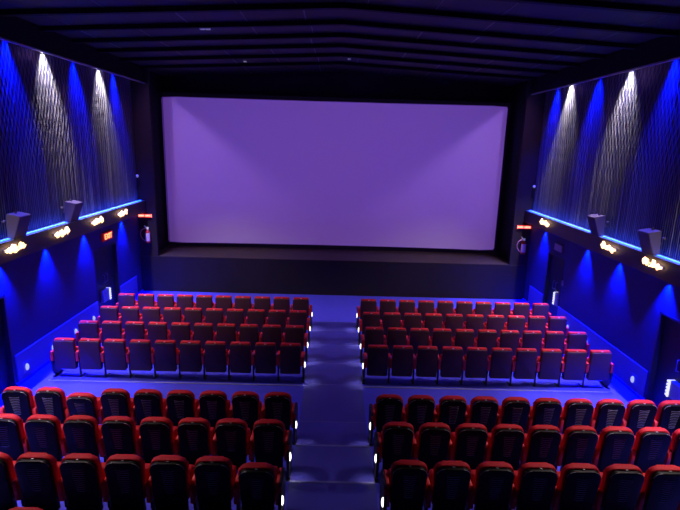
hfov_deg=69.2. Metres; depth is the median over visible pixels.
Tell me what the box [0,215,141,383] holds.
wall
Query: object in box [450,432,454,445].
armrest
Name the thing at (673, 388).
lamp
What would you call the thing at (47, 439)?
cushion
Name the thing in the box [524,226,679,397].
wall
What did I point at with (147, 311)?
cushion
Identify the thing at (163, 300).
chair
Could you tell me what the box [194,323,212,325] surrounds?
cushion
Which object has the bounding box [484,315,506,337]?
chair
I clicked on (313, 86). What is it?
wall
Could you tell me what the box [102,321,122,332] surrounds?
cushion
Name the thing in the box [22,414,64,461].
chair
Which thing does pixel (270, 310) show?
cushion
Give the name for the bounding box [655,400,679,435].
chair
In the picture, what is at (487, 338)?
chair
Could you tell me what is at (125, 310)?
cushion
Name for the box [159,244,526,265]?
ledge
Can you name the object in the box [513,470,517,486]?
armrest
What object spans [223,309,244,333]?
chair
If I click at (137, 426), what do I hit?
armrest
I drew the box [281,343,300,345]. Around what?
cushion
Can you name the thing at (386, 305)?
chair
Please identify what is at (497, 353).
backrest
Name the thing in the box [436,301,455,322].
chair
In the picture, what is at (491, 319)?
cushion
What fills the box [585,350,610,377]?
backrest
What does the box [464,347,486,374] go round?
backrest
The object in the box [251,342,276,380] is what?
chair
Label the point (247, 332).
chair
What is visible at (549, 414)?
backrest
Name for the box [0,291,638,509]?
floor
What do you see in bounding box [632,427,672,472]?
chair
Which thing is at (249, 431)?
armrest
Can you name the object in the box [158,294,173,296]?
cushion
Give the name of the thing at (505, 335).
cushion
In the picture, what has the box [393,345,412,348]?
cushion
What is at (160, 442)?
cushion
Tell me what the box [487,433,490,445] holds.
armrest
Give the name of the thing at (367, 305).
chair
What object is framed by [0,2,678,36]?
ceiling beam
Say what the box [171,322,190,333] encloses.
cushion
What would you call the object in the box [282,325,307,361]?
chair
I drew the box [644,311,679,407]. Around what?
door
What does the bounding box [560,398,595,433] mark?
chair
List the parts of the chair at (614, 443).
armrest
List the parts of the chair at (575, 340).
panel, armrest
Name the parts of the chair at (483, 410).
armrest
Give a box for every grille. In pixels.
[15,215,30,238]
[70,203,82,222]
[587,216,598,235]
[637,231,651,254]
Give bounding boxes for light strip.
[0,200,140,241]
[529,210,679,263]
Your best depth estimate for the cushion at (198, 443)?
7.32 m
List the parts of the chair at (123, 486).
armrest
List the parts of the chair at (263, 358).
armrest, leg, panel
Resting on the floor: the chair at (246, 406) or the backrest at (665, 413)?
the chair at (246, 406)
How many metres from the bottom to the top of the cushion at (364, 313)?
0.717 m
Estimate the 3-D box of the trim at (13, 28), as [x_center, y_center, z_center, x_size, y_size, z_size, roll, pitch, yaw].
[-6.434,-3.839,6.877,0.510,0.650,18.200,1,13,-1]
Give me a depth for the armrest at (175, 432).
7.58 m
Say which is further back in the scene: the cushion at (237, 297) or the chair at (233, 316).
the cushion at (237, 297)
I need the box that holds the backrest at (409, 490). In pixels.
[390,460,427,502]
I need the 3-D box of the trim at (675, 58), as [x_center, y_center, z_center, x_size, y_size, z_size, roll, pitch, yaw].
[6.278,-3.188,7.111,0.067,0.035,18.195,1,13,-1]
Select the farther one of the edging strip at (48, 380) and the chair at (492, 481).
the edging strip at (48, 380)
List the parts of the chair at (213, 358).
armrest, leg, panel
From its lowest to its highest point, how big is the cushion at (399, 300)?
0.717 m
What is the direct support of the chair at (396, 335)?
on the floor
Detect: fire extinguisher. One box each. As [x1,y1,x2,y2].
[140,225,150,242]
[517,238,525,253]
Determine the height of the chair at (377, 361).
0.918 m
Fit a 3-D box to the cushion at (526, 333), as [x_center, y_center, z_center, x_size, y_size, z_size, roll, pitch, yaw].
[4.673,2.197,12.087,0.436,0.717,0.133,1,13,-1]
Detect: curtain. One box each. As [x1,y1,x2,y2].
[0,40,137,238]
[533,59,679,259]
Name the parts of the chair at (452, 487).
armrest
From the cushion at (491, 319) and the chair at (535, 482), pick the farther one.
the cushion at (491, 319)
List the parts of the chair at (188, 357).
armrest, leg, panel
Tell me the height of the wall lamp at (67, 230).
0.218 m
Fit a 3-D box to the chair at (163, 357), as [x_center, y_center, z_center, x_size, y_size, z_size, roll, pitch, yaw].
[-3.889,2.303,11.022,0.532,0.918,0.370,1,13,-1]
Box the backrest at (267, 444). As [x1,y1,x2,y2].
[253,419,284,456]
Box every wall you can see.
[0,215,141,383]
[130,69,545,299]
[149,71,169,250]
[162,72,511,251]
[496,81,527,260]
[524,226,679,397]
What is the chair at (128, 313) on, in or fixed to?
on the floor
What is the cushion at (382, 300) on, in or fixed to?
on the chair at (386, 305)
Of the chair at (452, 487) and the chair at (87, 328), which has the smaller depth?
the chair at (452, 487)
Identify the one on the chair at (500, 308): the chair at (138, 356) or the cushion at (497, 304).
the cushion at (497, 304)
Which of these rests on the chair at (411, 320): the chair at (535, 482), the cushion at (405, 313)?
the cushion at (405, 313)
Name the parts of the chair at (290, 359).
armrest, leg, panel, armrest, panel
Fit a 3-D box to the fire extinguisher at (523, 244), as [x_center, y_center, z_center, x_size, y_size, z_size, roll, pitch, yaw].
[6.235,-0.333,16.994,0.329,0.606,0.190,1,13,-1]
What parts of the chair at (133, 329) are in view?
panel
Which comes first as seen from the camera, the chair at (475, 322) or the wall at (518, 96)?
the chair at (475, 322)
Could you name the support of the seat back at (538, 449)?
on the chair at (541, 442)
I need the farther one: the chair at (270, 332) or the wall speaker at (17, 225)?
the chair at (270, 332)
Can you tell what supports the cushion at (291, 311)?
on the chair at (296, 317)
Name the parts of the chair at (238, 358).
armrest, leg, panel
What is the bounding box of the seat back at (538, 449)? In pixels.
[526,425,560,460]
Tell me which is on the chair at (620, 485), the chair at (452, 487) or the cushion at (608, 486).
the cushion at (608, 486)
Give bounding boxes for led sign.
[138,214,151,217]
[517,225,531,228]
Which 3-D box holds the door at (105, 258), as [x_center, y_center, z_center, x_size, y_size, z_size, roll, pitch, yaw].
[-6.972,0.775,14.663,0.162,2.120,1.450,1,13,-1]
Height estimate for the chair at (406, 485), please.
1.031 m
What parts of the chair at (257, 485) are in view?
armrest, armrest, panel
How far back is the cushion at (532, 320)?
13.02 m
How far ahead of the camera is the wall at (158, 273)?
17.22 m
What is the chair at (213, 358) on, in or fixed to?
on the floor
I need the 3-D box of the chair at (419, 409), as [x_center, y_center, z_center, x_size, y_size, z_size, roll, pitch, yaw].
[1.431,2.904,8.772,0.540,1.031,0.497,1,13,-1]
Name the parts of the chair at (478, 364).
panel, leg, armrest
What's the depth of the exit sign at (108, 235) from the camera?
14.43 m
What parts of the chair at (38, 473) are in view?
armrest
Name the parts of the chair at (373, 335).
panel, armrest, panel, armrest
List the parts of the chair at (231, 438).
armrest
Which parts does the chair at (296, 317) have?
panel, armrest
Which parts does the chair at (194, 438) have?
armrest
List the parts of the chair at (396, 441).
panel, armrest, armrest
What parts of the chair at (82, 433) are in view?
armrest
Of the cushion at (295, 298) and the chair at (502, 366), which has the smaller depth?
the chair at (502, 366)
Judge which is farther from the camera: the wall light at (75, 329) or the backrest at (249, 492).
the wall light at (75, 329)
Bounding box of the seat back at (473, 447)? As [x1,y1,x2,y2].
[453,423,487,460]
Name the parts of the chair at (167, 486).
armrest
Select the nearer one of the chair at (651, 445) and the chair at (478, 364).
the chair at (651, 445)
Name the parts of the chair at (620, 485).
armrest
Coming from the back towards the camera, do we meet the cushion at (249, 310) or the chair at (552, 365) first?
the cushion at (249, 310)
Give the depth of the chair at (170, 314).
12.92 m
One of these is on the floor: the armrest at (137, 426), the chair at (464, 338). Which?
the chair at (464, 338)
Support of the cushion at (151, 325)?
on the chair at (156, 330)
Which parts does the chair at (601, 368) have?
panel, panel, armrest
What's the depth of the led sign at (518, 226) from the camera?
16.90 m
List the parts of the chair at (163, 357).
armrest, leg, panel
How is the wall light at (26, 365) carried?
attached to the wall at (46, 288)
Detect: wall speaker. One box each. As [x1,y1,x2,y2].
[2,211,30,238]
[60,199,82,222]
[587,213,608,235]
[637,227,665,255]
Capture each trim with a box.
[0,15,144,81]
[0,37,145,83]
[0,200,145,243]
[0,201,145,264]
[15,276,137,382]
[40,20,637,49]
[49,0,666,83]
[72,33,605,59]
[97,43,579,66]
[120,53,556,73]
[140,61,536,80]
[493,0,679,15]
[524,211,679,286]
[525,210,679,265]
[528,285,647,396]
[531,31,679,93]
[531,56,679,94]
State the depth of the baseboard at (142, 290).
11.14 m
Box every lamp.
[3,242,25,253]
[53,227,69,237]
[90,216,103,224]
[100,287,111,302]
[117,209,126,216]
[540,219,549,226]
[552,292,558,306]
[600,241,616,252]
[642,257,663,269]
[665,380,679,399]
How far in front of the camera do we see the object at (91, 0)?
10.74 m
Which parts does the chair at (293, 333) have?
panel, armrest, panel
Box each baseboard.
[17,289,143,385]
[522,298,644,399]
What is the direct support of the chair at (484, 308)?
on the floor
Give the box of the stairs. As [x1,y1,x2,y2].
[286,321,377,509]
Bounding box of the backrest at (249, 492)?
[238,462,275,503]
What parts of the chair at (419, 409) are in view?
armrest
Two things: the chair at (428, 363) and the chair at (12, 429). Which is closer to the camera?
the chair at (12, 429)
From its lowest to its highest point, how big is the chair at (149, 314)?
0.918 m
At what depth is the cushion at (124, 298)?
13.97 m
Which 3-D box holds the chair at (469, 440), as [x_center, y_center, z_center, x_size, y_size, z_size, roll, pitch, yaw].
[1.994,3.002,7.619,0.540,1.031,0.497,1,13,-1]
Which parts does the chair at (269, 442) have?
armrest, armrest, panel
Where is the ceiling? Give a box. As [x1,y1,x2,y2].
[0,0,679,85]
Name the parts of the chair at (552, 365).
panel, leg, armrest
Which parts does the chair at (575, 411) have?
armrest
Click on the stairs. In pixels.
(332, 469)
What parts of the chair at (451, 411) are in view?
armrest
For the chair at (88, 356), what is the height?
0.918 m
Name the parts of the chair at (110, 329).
panel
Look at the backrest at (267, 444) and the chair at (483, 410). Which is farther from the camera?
the chair at (483, 410)
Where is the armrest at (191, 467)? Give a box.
[189,464,193,483]
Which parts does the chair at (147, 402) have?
armrest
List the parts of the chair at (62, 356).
armrest, panel, panel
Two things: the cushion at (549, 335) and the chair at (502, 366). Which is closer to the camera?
the chair at (502, 366)
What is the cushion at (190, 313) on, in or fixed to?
on the chair at (192, 316)
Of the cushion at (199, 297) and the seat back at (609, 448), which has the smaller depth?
the seat back at (609, 448)
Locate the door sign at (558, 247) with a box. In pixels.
[554,243,563,252]
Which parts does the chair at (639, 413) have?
armrest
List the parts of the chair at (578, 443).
armrest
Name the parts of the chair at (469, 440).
armrest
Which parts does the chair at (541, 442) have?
armrest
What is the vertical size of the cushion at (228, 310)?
0.717 m
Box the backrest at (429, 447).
[417,422,450,459]
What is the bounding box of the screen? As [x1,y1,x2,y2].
[161,97,507,252]
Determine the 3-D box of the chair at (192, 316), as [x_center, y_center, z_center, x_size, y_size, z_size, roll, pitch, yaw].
[-3.904,1.821,13.148,0.532,0.918,0.370,1,13,-1]
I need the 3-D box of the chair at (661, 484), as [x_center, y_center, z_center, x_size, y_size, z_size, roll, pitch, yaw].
[4.204,3.174,6.556,0.540,1.031,0.497,1,13,-1]
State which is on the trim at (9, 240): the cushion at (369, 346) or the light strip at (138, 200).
the light strip at (138, 200)
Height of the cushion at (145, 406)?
0.663 m
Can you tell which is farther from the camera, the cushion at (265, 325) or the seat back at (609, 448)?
the cushion at (265, 325)
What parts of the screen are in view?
board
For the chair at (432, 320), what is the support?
on the floor
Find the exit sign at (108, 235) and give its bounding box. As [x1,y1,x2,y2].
[101,230,112,241]
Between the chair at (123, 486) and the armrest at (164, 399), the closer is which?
the chair at (123, 486)
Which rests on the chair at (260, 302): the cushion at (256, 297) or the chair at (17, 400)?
the cushion at (256, 297)
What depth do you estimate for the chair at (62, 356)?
10.81 m
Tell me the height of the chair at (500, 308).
0.918 m
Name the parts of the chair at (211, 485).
armrest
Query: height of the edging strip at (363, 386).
0.014 m
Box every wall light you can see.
[23,359,30,372]
[73,325,77,336]
[629,372,636,385]
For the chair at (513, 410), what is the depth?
8.53 m
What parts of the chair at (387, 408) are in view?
panel, armrest, armrest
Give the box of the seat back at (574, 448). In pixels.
[562,425,596,459]
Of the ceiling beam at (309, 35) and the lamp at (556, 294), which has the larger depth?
the lamp at (556, 294)
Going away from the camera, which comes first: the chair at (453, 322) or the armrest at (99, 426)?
the armrest at (99, 426)
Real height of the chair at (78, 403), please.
0.977 m
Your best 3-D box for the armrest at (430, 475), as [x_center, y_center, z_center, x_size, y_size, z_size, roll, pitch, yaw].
[1.419,3.089,6.616,0.470,0.422,0.163,1,13,-1]
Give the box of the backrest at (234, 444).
[215,418,247,456]
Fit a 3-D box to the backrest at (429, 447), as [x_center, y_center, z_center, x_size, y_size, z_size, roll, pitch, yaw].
[1.415,2.834,7.457,0.466,0.663,0.169,1,13,-1]
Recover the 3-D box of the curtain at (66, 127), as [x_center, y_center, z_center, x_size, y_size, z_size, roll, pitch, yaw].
[-6.705,-2.333,8.996,0.038,4.300,14.670,1,13,-1]
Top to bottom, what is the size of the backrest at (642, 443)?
0.663 m
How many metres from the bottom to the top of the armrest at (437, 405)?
0.422 m
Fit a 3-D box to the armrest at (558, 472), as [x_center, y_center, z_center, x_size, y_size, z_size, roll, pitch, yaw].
[3.069,3.130,6.637,0.470,0.422,0.163,1,13,-1]
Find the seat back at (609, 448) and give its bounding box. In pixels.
[597,426,633,459]
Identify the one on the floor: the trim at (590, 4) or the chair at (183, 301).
the chair at (183, 301)
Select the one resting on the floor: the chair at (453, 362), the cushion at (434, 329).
the chair at (453, 362)
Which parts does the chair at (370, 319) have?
panel, armrest, panel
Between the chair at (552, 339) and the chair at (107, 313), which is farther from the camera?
the chair at (107, 313)
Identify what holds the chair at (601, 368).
on the floor
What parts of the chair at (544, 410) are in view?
armrest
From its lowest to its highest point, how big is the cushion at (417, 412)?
0.663 m
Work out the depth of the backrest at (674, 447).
7.42 m
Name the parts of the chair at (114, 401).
armrest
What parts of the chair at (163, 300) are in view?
panel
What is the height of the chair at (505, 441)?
1.031 m
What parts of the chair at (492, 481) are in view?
armrest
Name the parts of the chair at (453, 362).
panel, leg, armrest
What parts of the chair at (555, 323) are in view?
panel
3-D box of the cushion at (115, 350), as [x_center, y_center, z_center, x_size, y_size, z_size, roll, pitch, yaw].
[-4.945,2.198,10.902,0.436,0.717,0.133,1,13,-1]
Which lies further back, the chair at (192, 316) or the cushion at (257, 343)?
the chair at (192, 316)
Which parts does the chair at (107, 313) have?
panel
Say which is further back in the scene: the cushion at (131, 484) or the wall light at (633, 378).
the wall light at (633, 378)
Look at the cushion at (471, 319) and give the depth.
13.00 m
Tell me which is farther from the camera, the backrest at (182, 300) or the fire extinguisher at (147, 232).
the fire extinguisher at (147, 232)
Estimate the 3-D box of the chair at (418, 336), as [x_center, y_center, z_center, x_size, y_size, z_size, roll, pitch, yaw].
[1.961,2.208,12.159,0.532,0.918,0.370,1,13,-1]
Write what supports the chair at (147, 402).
on the floor
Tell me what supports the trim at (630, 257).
attached to the wall at (621, 303)
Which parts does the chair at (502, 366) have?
panel, leg, armrest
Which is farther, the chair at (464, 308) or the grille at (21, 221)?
the chair at (464, 308)
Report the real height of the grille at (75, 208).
0.454 m
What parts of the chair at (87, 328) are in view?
armrest, panel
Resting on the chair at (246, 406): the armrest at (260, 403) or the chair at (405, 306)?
the armrest at (260, 403)
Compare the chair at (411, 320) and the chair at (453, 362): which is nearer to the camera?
the chair at (453, 362)
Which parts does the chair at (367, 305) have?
panel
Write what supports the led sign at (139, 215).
attached to the wall at (158, 273)
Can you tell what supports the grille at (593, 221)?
attached to the wall speaker at (596, 222)
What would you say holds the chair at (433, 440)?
on the floor
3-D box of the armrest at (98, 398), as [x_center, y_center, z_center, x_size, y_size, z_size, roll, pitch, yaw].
[-4.430,2.742,8.794,0.470,0.422,0.163,1,13,-1]
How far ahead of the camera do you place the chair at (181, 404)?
8.46 m
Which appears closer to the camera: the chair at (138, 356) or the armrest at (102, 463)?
the armrest at (102, 463)
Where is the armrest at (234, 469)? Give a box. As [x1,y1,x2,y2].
[232,465,236,496]
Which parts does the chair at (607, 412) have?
armrest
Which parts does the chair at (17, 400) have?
armrest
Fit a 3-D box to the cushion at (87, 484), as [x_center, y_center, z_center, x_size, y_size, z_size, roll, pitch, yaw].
[-3.284,2.833,6.306,0.466,0.663,0.169,1,13,-1]
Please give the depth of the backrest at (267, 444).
7.33 m
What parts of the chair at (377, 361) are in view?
panel, armrest, panel, leg, armrest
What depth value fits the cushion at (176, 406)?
8.45 m
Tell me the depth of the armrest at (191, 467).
6.50 m
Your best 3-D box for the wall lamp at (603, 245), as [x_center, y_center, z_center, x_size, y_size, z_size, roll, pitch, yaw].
[6.277,-0.184,11.565,0.116,0.202,0.619,1,13,-1]
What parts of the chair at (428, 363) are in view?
panel, leg, armrest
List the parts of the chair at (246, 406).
armrest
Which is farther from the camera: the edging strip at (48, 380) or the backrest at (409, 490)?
the edging strip at (48, 380)
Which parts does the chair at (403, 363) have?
panel, leg, armrest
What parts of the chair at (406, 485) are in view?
panel, armrest, armrest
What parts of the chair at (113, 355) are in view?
armrest, leg, panel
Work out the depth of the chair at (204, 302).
14.01 m
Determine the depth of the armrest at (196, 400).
8.74 m
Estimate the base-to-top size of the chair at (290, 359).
0.918 m
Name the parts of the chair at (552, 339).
panel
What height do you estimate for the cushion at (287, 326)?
0.717 m
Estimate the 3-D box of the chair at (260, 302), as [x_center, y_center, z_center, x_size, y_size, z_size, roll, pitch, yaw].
[-2.262,1.616,14.251,0.532,0.918,0.370,1,13,-1]
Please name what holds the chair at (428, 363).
on the floor
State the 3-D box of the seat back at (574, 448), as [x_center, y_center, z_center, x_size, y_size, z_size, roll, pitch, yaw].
[3.614,2.889,7.485,0.466,0.663,0.169,1,13,-1]
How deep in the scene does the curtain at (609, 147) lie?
11.83 m
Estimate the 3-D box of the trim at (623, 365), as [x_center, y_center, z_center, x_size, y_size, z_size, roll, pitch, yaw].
[6.580,3.084,8.304,0.030,1.045,17.700,1,13,-1]
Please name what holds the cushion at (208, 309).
on the chair at (215, 316)
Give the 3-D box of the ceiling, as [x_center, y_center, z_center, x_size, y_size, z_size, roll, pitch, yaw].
[0.048,-4.333,7.836,13.650,0.600,20.200,1,13,-1]
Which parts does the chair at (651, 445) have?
armrest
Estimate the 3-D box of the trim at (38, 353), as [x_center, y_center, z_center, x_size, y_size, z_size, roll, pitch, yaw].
[-6.855,2.749,8.134,0.030,1.045,17.700,1,13,-1]
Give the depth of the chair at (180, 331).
11.87 m
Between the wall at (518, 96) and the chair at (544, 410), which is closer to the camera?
the chair at (544, 410)
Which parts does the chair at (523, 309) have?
panel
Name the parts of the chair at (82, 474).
armrest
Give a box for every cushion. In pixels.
[0,452,15,492]
[3,386,34,413]
[16,452,58,494]
[26,414,61,452]
[54,337,78,368]
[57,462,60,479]
[60,453,102,497]
[79,320,99,332]
[79,338,102,363]
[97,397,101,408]
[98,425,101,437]
[100,306,118,314]
[101,388,130,417]
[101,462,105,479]
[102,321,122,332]
[104,339,127,369]
[105,454,145,497]
[119,293,135,303]
[121,306,139,314]
[125,321,144,327]
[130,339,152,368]
[134,389,162,416]
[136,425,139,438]
[138,294,154,299]
[139,417,173,454]
[143,307,160,315]
[148,322,167,329]
[150,455,189,498]
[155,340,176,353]
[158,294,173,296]
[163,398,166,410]
[164,307,181,317]
[166,390,194,416]
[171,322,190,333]
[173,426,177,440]
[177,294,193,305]
[177,417,210,455]
[180,340,200,343]
[185,308,202,319]
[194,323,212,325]
[194,456,232,499]
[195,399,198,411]
[197,295,212,299]
[199,390,226,417]
[205,341,225,344]
[206,308,222,310]
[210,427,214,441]
[216,295,231,297]
[217,323,235,326]
[227,309,243,311]
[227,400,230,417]
[230,341,250,344]
[232,391,259,419]
[235,296,250,298]
[240,324,257,326]
[248,309,264,311]
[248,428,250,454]
[255,296,269,298]
[256,342,275,345]
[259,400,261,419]
[263,324,280,327]
[264,392,291,424]
[269,309,285,311]
[274,297,289,298]
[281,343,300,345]
[286,325,303,327]
[290,310,306,312]
[293,297,308,299]
[363,312,379,314]
[365,327,382,329]
[368,345,387,347]
[375,394,402,425]
[380,299,395,301]
[384,312,399,314]
[388,327,405,329]
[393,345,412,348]
[399,300,414,301]
[404,313,420,314]
[407,395,434,422]
[410,328,428,330]
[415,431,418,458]
[418,300,433,302]
[418,346,437,348]
[425,313,441,315]
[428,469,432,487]
[433,328,450,330]
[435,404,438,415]
[437,301,452,302]
[438,395,466,421]
[440,346,462,369]
[445,314,462,319]
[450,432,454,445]
[455,329,473,331]
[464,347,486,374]
[465,314,483,325]
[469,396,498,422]
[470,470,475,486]
[475,302,490,305]
[477,329,496,336]
[486,315,503,323]
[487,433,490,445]
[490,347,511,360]
[494,302,510,306]
[499,330,518,341]
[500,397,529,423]
[507,315,524,320]
[513,302,529,307]
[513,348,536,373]
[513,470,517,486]
[522,330,541,336]
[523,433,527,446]
[527,316,545,325]
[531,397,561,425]
[532,303,548,307]
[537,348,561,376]
[544,331,563,340]
[548,316,565,322]
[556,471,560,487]
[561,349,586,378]
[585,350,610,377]
[600,464,642,493]
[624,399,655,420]
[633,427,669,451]
[642,465,679,493]
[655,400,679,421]
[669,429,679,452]
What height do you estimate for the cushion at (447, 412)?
0.663 m
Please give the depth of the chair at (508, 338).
11.97 m
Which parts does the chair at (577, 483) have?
armrest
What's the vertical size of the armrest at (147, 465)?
0.422 m
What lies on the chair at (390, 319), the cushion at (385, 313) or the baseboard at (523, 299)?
the cushion at (385, 313)
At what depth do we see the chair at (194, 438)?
7.33 m
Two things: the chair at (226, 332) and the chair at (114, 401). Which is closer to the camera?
the chair at (114, 401)
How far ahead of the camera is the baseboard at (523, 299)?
11.25 m
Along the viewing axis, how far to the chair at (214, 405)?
8.47 m
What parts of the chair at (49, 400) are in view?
armrest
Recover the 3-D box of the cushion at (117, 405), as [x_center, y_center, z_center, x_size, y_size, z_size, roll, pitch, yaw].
[-3.866,2.618,8.550,0.466,0.663,0.169,1,13,-1]
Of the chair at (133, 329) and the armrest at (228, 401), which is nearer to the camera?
the armrest at (228, 401)
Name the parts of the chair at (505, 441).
armrest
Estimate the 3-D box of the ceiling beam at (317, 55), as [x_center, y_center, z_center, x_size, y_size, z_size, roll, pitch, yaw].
[-0.001,-5.554,14.070,12.450,0.400,0.120,1,13,-1]
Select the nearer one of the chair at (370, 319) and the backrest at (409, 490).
the backrest at (409, 490)
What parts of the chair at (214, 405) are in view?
armrest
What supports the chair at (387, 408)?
on the floor
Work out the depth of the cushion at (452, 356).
10.89 m
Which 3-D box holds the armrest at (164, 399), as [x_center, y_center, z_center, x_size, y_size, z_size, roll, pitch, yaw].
[-3.314,2.770,8.808,0.470,0.422,0.163,1,13,-1]
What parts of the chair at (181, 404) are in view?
armrest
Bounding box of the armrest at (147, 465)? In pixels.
[145,463,149,481]
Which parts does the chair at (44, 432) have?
armrest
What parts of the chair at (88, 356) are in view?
armrest, leg, panel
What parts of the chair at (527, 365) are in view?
panel, leg, armrest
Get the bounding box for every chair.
[0,386,35,422]
[0,413,26,460]
[0,452,17,509]
[9,507,42,509]
[12,452,60,509]
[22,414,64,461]
[32,387,67,423]
[50,337,78,376]
[56,453,105,509]
[60,415,101,458]
[65,392,101,424]
[75,320,101,345]
[75,338,103,376]
[97,306,120,327]
[98,388,133,423]
[98,416,139,461]
[99,321,124,345]
[100,339,128,376]
[101,454,149,509]
[116,293,137,312]
[118,306,141,328]
[121,321,147,346]
[126,339,153,377]
[130,389,166,424]
[135,294,156,313]
[136,417,177,462]
[139,307,162,329]
[145,322,169,347]
[145,455,193,509]
[151,340,178,378]
[154,294,175,314]
[160,307,182,330]
[163,390,198,426]
[167,322,191,348]
[173,417,214,465]
[174,294,194,316]
[176,340,202,378]
[181,308,203,332]
[189,456,236,509]
[190,323,214,350]
[193,295,213,316]
[195,390,230,428]
[201,341,227,379]
[202,308,224,331]
[211,418,250,469]
[213,295,232,316]
[213,323,236,350]
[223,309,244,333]
[226,341,251,379]
[228,391,261,432]
[232,296,251,317]
[233,462,284,509]
[236,324,258,352]
[244,309,265,335]
[248,419,291,480]
[251,296,270,317]
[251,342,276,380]
[259,324,281,352]
[260,392,297,444]
[265,309,285,334]
[271,297,289,320]
[276,343,305,382]
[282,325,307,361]
[286,310,310,343]
[290,297,312,328]
[356,299,378,329]
[358,312,382,344]
[359,327,386,362]
[362,345,391,383]
[368,394,406,445]
[373,421,417,482]
[379,299,397,322]
[379,460,431,509]
[383,312,402,337]
[387,327,408,355]
[391,345,416,383]
[398,300,417,321]
[403,313,423,337]
[405,395,437,434]
[409,328,431,355]
[415,422,453,472]
[416,346,440,384]
[417,300,436,321]
[423,313,444,337]
[428,460,474,509]
[431,328,454,355]
[435,395,469,431]
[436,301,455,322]
[440,346,465,384]
[444,314,465,337]
[450,423,490,469]
[453,329,476,355]
[455,301,474,322]
[464,314,485,337]
[464,347,490,385]
[466,396,500,432]
[470,461,517,509]
[473,302,493,322]
[475,329,499,355]
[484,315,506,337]
[487,424,526,469]
[488,347,515,385]
[492,302,512,323]
[497,330,521,355]
[498,397,532,432]
[505,315,527,337]
[511,302,531,322]
[513,348,539,386]
[513,462,560,509]
[519,330,544,355]
[523,425,563,469]
[525,316,547,337]
[529,397,563,433]
[530,303,550,322]
[537,348,564,386]
[542,331,566,356]
[546,316,568,338]
[556,463,602,509]
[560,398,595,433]
[560,425,599,470]
[561,349,589,387]
[564,331,589,356]
[585,350,613,388]
[592,399,626,434]
[596,426,635,471]
[599,464,645,509]
[623,399,657,435]
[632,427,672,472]
[641,465,679,509]
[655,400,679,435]
[669,429,679,466]
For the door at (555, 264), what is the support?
in the wall at (621, 303)
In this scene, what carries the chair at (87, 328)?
on the floor
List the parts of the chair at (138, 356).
armrest, leg, panel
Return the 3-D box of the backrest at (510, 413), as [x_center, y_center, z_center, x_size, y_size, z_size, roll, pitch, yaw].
[3.052,2.790,8.638,0.466,0.663,0.169,1,13,-1]
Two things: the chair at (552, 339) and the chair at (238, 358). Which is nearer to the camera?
the chair at (238, 358)
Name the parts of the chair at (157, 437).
armrest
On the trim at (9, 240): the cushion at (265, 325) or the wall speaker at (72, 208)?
the wall speaker at (72, 208)
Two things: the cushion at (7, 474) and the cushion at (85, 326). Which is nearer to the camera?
the cushion at (7, 474)
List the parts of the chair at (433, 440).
armrest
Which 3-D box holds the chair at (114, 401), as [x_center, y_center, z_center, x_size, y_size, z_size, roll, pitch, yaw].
[-3.906,2.771,8.704,0.540,1.031,0.497,1,13,-1]
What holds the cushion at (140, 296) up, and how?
on the chair at (144, 300)
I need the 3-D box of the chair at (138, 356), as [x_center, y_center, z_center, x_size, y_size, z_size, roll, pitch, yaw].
[-4.439,2.289,11.015,0.532,0.918,0.370,1,13,-1]
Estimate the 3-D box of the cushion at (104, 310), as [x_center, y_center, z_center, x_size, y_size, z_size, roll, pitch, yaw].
[-6.060,1.688,13.014,0.436,0.717,0.133,1,13,-1]
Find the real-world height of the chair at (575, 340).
0.918 m
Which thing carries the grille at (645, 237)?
attached to the wall speaker at (649, 238)
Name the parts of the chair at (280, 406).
armrest, armrest, panel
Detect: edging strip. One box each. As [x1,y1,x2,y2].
[48,380,303,385]
[363,386,611,392]
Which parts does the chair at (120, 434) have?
armrest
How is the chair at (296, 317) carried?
on the floor
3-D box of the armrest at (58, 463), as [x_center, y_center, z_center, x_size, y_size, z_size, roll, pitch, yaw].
[-3.849,2.958,6.550,0.470,0.422,0.163,1,13,-1]
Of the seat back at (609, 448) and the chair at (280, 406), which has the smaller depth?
the seat back at (609, 448)
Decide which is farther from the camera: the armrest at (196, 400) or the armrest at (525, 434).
the armrest at (196, 400)
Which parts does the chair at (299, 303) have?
panel, armrest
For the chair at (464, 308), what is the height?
0.918 m
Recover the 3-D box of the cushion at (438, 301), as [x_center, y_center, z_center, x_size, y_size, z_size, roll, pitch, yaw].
[3.009,1.668,14.211,0.436,0.717,0.133,1,13,-1]
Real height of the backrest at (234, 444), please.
0.663 m
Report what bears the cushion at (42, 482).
on the chair at (38, 473)
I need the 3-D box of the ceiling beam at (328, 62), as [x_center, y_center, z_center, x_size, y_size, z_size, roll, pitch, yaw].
[-0.010,-5.875,15.484,12.450,0.400,0.120,1,13,-1]
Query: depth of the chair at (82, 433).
7.30 m
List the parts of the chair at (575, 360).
panel, leg, armrest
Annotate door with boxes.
[0,295,16,393]
[93,242,119,314]
[542,252,564,315]
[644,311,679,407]
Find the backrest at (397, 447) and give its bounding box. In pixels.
[382,421,413,459]
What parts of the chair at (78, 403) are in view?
armrest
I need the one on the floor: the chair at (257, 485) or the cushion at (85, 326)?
the chair at (257, 485)
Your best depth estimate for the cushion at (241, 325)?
11.86 m
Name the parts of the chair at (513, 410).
armrest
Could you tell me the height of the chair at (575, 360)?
0.918 m
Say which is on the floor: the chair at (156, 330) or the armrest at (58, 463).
the chair at (156, 330)
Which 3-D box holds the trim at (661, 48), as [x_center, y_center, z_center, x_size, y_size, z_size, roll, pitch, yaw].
[6.520,-3.516,7.041,0.510,0.650,18.200,1,13,-1]
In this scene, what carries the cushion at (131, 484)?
on the chair at (123, 486)
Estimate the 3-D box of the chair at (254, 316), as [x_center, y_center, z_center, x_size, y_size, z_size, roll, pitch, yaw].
[-2.255,1.862,13.169,0.532,0.918,0.370,1,13,-1]
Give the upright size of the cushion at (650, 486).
0.663 m
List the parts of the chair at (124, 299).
panel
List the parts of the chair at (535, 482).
armrest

